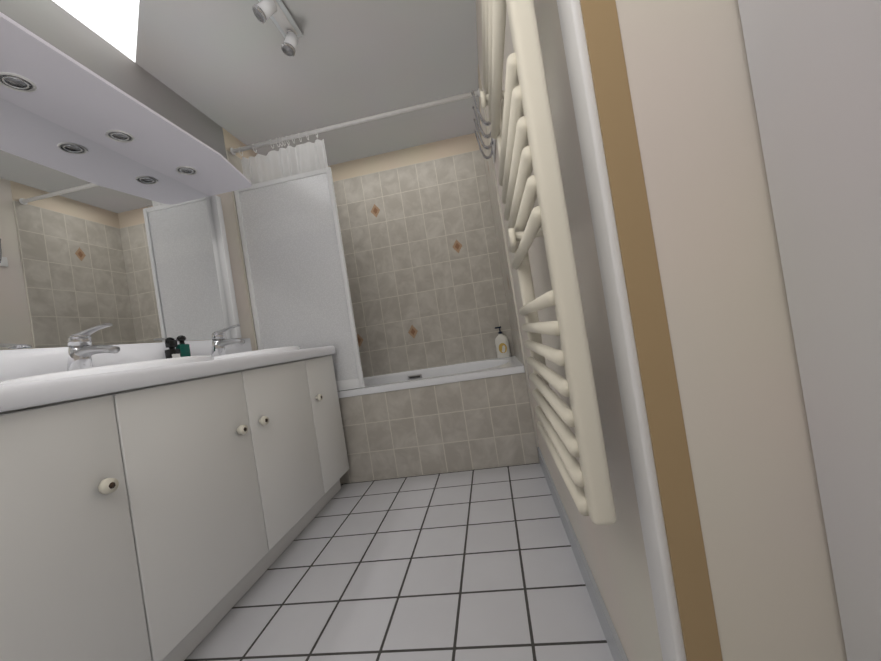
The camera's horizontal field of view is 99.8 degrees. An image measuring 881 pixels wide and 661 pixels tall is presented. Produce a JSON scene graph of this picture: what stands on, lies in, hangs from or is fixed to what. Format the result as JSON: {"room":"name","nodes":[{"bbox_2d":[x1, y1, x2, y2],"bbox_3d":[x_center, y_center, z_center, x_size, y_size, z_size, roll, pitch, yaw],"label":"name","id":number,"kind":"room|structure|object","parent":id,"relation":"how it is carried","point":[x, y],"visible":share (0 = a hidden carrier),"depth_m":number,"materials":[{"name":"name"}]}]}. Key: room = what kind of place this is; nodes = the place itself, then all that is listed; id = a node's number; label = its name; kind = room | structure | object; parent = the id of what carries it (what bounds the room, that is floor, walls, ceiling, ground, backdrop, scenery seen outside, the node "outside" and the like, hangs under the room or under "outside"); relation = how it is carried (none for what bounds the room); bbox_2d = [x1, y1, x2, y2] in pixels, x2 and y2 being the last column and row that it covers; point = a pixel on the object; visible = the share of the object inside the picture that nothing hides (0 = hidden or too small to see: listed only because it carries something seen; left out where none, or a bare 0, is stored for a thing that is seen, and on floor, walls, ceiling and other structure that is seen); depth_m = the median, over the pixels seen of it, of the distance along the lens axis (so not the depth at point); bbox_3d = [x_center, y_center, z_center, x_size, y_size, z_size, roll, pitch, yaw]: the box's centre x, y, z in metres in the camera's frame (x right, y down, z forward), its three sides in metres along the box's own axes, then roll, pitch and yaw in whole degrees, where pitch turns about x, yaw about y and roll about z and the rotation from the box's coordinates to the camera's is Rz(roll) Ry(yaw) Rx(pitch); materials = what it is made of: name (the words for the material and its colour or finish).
{"room":"bathroom","nodes":[
{"label":"bathroom","id":0,"kind":"room"},
{"bbox_2d":[5,191,255,350],"bbox_3d":[-1.416,-0.112,1.367,0.200,2.300,3.820,-9,-1,7],"label":"wall","id":1,"kind":"structure","parent":0,"point":[237,269],"depth_m":2.26,"materials":[{"name":"beige paint"}]},
{"bbox_2d":[0,0,226,158],"bbox_3d":[-1.516,-1.087,0.997,0.002,0.350,2.680,-9,-1,7],"label":"wall","id":2,"kind":"structure","parent":1,"relation":"attached to","point":[52,23],"depth_m":1.62,"materials":[{"name":"paint"}]},
{"bbox_2d":[0,98,231,349],"bbox_3d":[-1.343,-0.352,1.405,0.005,0.823,1.418,-9,-1,7],"label":"mirror","id":3,"kind":"object","parent":1,"relation":"attached to","point":[92,233],"visible":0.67,"depth_m":1.43,"materials":[{"name":"clear glass"}]},
{"bbox_2d":[0,339,250,378],"bbox_3d":[-1.252,0.115,1.480,0.018,0.123,1.580,-9,-1,7],"label":"backsplash","id":4,"kind":"structure","parent":1,"relation":"attached to","point":[16,361],"depth_m":1.22,"materials":[{"name":"white ceramic"}]},
{"bbox_2d":[0,12,251,195],"bbox_3d":[-1.244,-0.790,1.391,0.338,0.018,1.425,-9,-1,7],"label":"light panel","id":5,"kind":"object","parent":1,"relation":"attached to","point":[39,76],"visible":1,"depth_m":1.34,"materials":[{"name":"plastic"}]},
{"bbox_2d":[210,195,240,338],"bbox_3d":[-1.232,-0.362,2.128,0.038,0.824,0.040,-9,-1,7],"label":"frame post","id":6,"kind":"object","parent":1,"relation":"attached to","point":[225,264],"visible":0.98,"depth_m":2.11,"materials":[{"name":"white metal"}]},
{"bbox_2d":[222,128,256,158],"bbox_3d":[-1.312,-1.208,2.694,0.003,0.140,0.740,-9,-1,7],"label":"wall band","id":7,"kind":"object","parent":1,"relation":"attached to","point":[231,141],"visible":0.36,"depth_m":2.43,"materials":[{"name":"beige paint"}]},
{"bbox_2d":[226,149,257,349],"bbox_3d":[-1.131,-0.072,2.677,0.010,2.160,0.730,-9,-1,7],"label":"wall tiles","id":8,"kind":"structure","parent":1,"relation":"attached to","point":[235,161],"depth_m":2.32,"materials":[{"name":"beige tile"}]},
{"bbox_2d":[135,0,479,165],"bbox_3d":[-0.686,-1.442,1.259,2.070,0.100,3.820,-9,-1,7],"label":"ceiling","id":9,"kind":"structure","parent":0,"point":[231,67],"depth_m":1.96,"materials":[{"name":"paint"}]},
{"bbox_2d":[52,0,138,61],"bbox_3d":[-1.349,-1.285,1.337,0.297,0.001,0.800,-9,-1,7],"label":"skylight panel","id":10,"kind":"object","parent":9,"relation":"attached to","point":[114,23],"visible":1,"depth_m":1.52,"materials":[{"name":"white"}]},
{"bbox_2d":[252,0,302,56],"bbox_3d":[-0.717,-1.319,1.491,0.100,0.128,0.510,-9,-1,7],"label":"ceiling light","id":11,"kind":"object","parent":9,"relation":"attached to","point":[278,14],"visible":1,"depth_m":1.63,"materials":[{"name":"metal"}]},
{"bbox_2d":[184,462,613,660],"bbox_3d":[-0.315,0.929,1.235,2.070,0.100,3.820,-9,-1,7],"label":"floor","id":12,"kind":"structure","parent":0,"point":[475,565],"depth_m":1.23,"materials":[{"name":"tile"}]},
{"bbox_2d":[0,351,348,660],"bbox_3d":[-0.920,0.575,1.441,0.538,0.788,1.576,-9,-1,7],"label":"bathroom vanity","id":13,"kind":"object","parent":12,"relation":"on","point":[156,504],"depth_m":0.97,"materials":[{"name":"white wood"}]},
{"bbox_2d":[0,346,334,402],"bbox_3d":[-0.978,0.160,1.445,0.515,0.050,1.580,-9,-1,7],"label":"countertop","id":14,"kind":"structure","parent":13,"relation":"on","point":[63,384],"depth_m":0.94,"materials":[{"name":"white ceramic"}]},
{"bbox_2d":[56,323,123,366],"bbox_3d":[-1.142,0.070,1.213,0.180,0.167,0.068,-9,-1,7],"label":"faucet","id":15,"kind":"object","parent":14,"relation":"on","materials":[{"name":"silver metal"}]},
{"bbox_2d":[0,347,247,382],"bbox_3d":[-1.014,0.197,1.198,0.456,0.162,0.566,-9,-1,7],"label":"sink","id":16,"kind":"object","parent":14,"relation":"in","point":[85,368],"depth_m":1.14,"materials":[{"name":"white ceramic"}]},
{"bbox_2d":[165,335,190,358],"bbox_3d":[-1.199,0.095,1.693,0.033,0.147,0.118,-9,-1,7],"label":"perfume bottles","id":17,"kind":"object","parent":14,"relation":"on","point":[182,349],"visible":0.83,"depth_m":1.68,"materials":[{"name":"teal"}]},
{"bbox_2d":[204,324,247,350],"bbox_3d":[-1.061,0.064,1.837,0.180,0.167,0.068,-9,-1,7],"label":"faucet","id":18,"kind":"object","parent":14,"relation":"on","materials":[{"name":"silver metal"}]},
{"bbox_2d":[248,346,299,354],"bbox_3d":[-0.933,0.191,1.822,0.456,0.162,0.566,-9,-1,7],"label":"sink","id":19,"kind":"object","parent":14,"relation":"in","point":[290,348],"depth_m":1.70,"materials":[{"name":"white ceramic"}]},
{"bbox_2d":[338,355,538,483],"bbox_3d":[-0.219,0.592,2.561,1.596,0.558,0.736,-9,-1,7],"label":"bathtub","id":20,"kind":"object","parent":12,"relation":"on","point":[474,415],"visible":0.79,"depth_m":2.18,"materials":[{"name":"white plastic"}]},
{"bbox_2d":[234,167,364,390],"bbox_3d":[-0.879,-0.275,2.288,0.642,1.350,0.020,-9,-1,7],"label":"screen","id":21,"kind":"object","parent":20,"relation":"on","point":[295,262],"visible":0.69,"depth_m":2.28,"materials":[{"name":"white"}]},
{"bbox_2d":[495,326,510,357],"bbox_3d":[0.460,0.086,2.785,0.100,0.234,0.063,-9,-1,7],"label":"lotion bottle","id":22,"kind":"object","parent":20,"relation":"on","point":[502,345],"visible":1,"depth_m":2.76,"materials":[{"name":"white plastic"}]},
{"bbox_2d":[328,132,481,181],"bbox_3d":[-0.292,-0.271,3.045,1.620,2.300,0.200,-9,-1,7],"label":"wall","id":23,"kind":"structure","parent":0,"point":[411,155],"depth_m":2.93,"materials":[{"name":"beige paint"}]},
{"bbox_2d":[333,150,514,376],"bbox_3d":[-0.295,-0.201,2.941,1.620,2.160,0.010,-9,-1,7],"label":"wall tiles","id":24,"kind":"structure","parent":23,"relation":"attached to","point":[407,265],"depth_m":2.91,"materials":[{"name":"beige tile"}]},
{"bbox_2d":[476,0,662,660],"bbox_3d":[0.367,-0.394,1.133,0.200,2.300,3.820,-9,-1,7],"label":"wall","id":25,"kind":"structure","parent":0,"point":[615,555],"depth_m":0.64,"materials":[{"name":"beige paint"}]},
{"bbox_2d":[478,66,481,137],"bbox_3d":[0.272,-1.458,2.486,0.003,0.140,0.740,-9,-1,7],"label":"wall","id":26,"kind":"structure","parent":25,"relation":"attached to","point":[479,82],"depth_m":2.26,"materials":[{"name":"beige paint"}]},
{"bbox_2d":[471,91,495,162],"bbox_3d":[0.209,-0.986,1.778,0.088,0.162,0.530,-9,-1,7],"label":"hook rail","id":27,"kind":"object","parent":25,"relation":"attached to","point":[493,141],"visible":0.88,"depth_m":1.84,"materials":[{"name":"white metal"}]},
{"bbox_2d":[480,88,539,461],"bbox_3d":[0.446,-0.322,2.470,0.010,2.160,0.730,-9,-1,7],"label":"wall tiles","id":28,"kind":"structure","parent":25,"relation":"attached to","point":[505,266],"depth_m":2.28,"materials":[{"name":"beige tile"}]},
{"bbox_2d":[230,88,479,183],"bbox_3d":[-0.431,-0.505,2.268,1.594,1.590,0.062,-9,-1,7],"label":"shower curtain","id":29,"kind":"object","parent":28,"relation":"attached to","point":[289,160],"visible":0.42,"depth_m":2.33,"materials":[{"name":"white fabric"}]},
{"bbox_2d":[480,0,615,524],"bbox_3d":[0.188,-0.205,0.740,0.104,0.940,0.490,-9,-1,7],"label":"radiator","id":30,"kind":"object","parent":25,"relation":"attached to","point":[519,114],"visible":1,"depth_m":0.52,"materials":[{"name":"beige metal"}]},
{"bbox_2d":[537,447,628,660],"bbox_3d":[0.456,0.713,1.298,0.010,0.090,1.611,-9,-1,7],"label":"baseboard","id":31,"kind":"structure","parent":25,"relation":"attached to","point":[617,651],"depth_m":1.04,"materials":[{"name":"grey tile"}]},
{"bbox_2d":[557,0,846,660],"bbox_3d":[0.219,-0.360,0.028,0.212,2.257,0.943,-9,-1,7],"label":"door frame","id":32,"kind":"structure","parent":25,"relation":"attached to","point":[748,548],"depth_m":0.43,"materials":[{"name":"beige wood"}]},
{"bbox_2d":[738,0,880,660],"bbox_3d":[0.309,-0.344,0.017,0.035,2.187,0.815,-9,-1,7],"label":"door leaf","id":33,"kind":"structure","parent":25,"relation":"in","point":[815,70],"depth_m":0.37,"materials":[{"name":"paint"}]}
]}

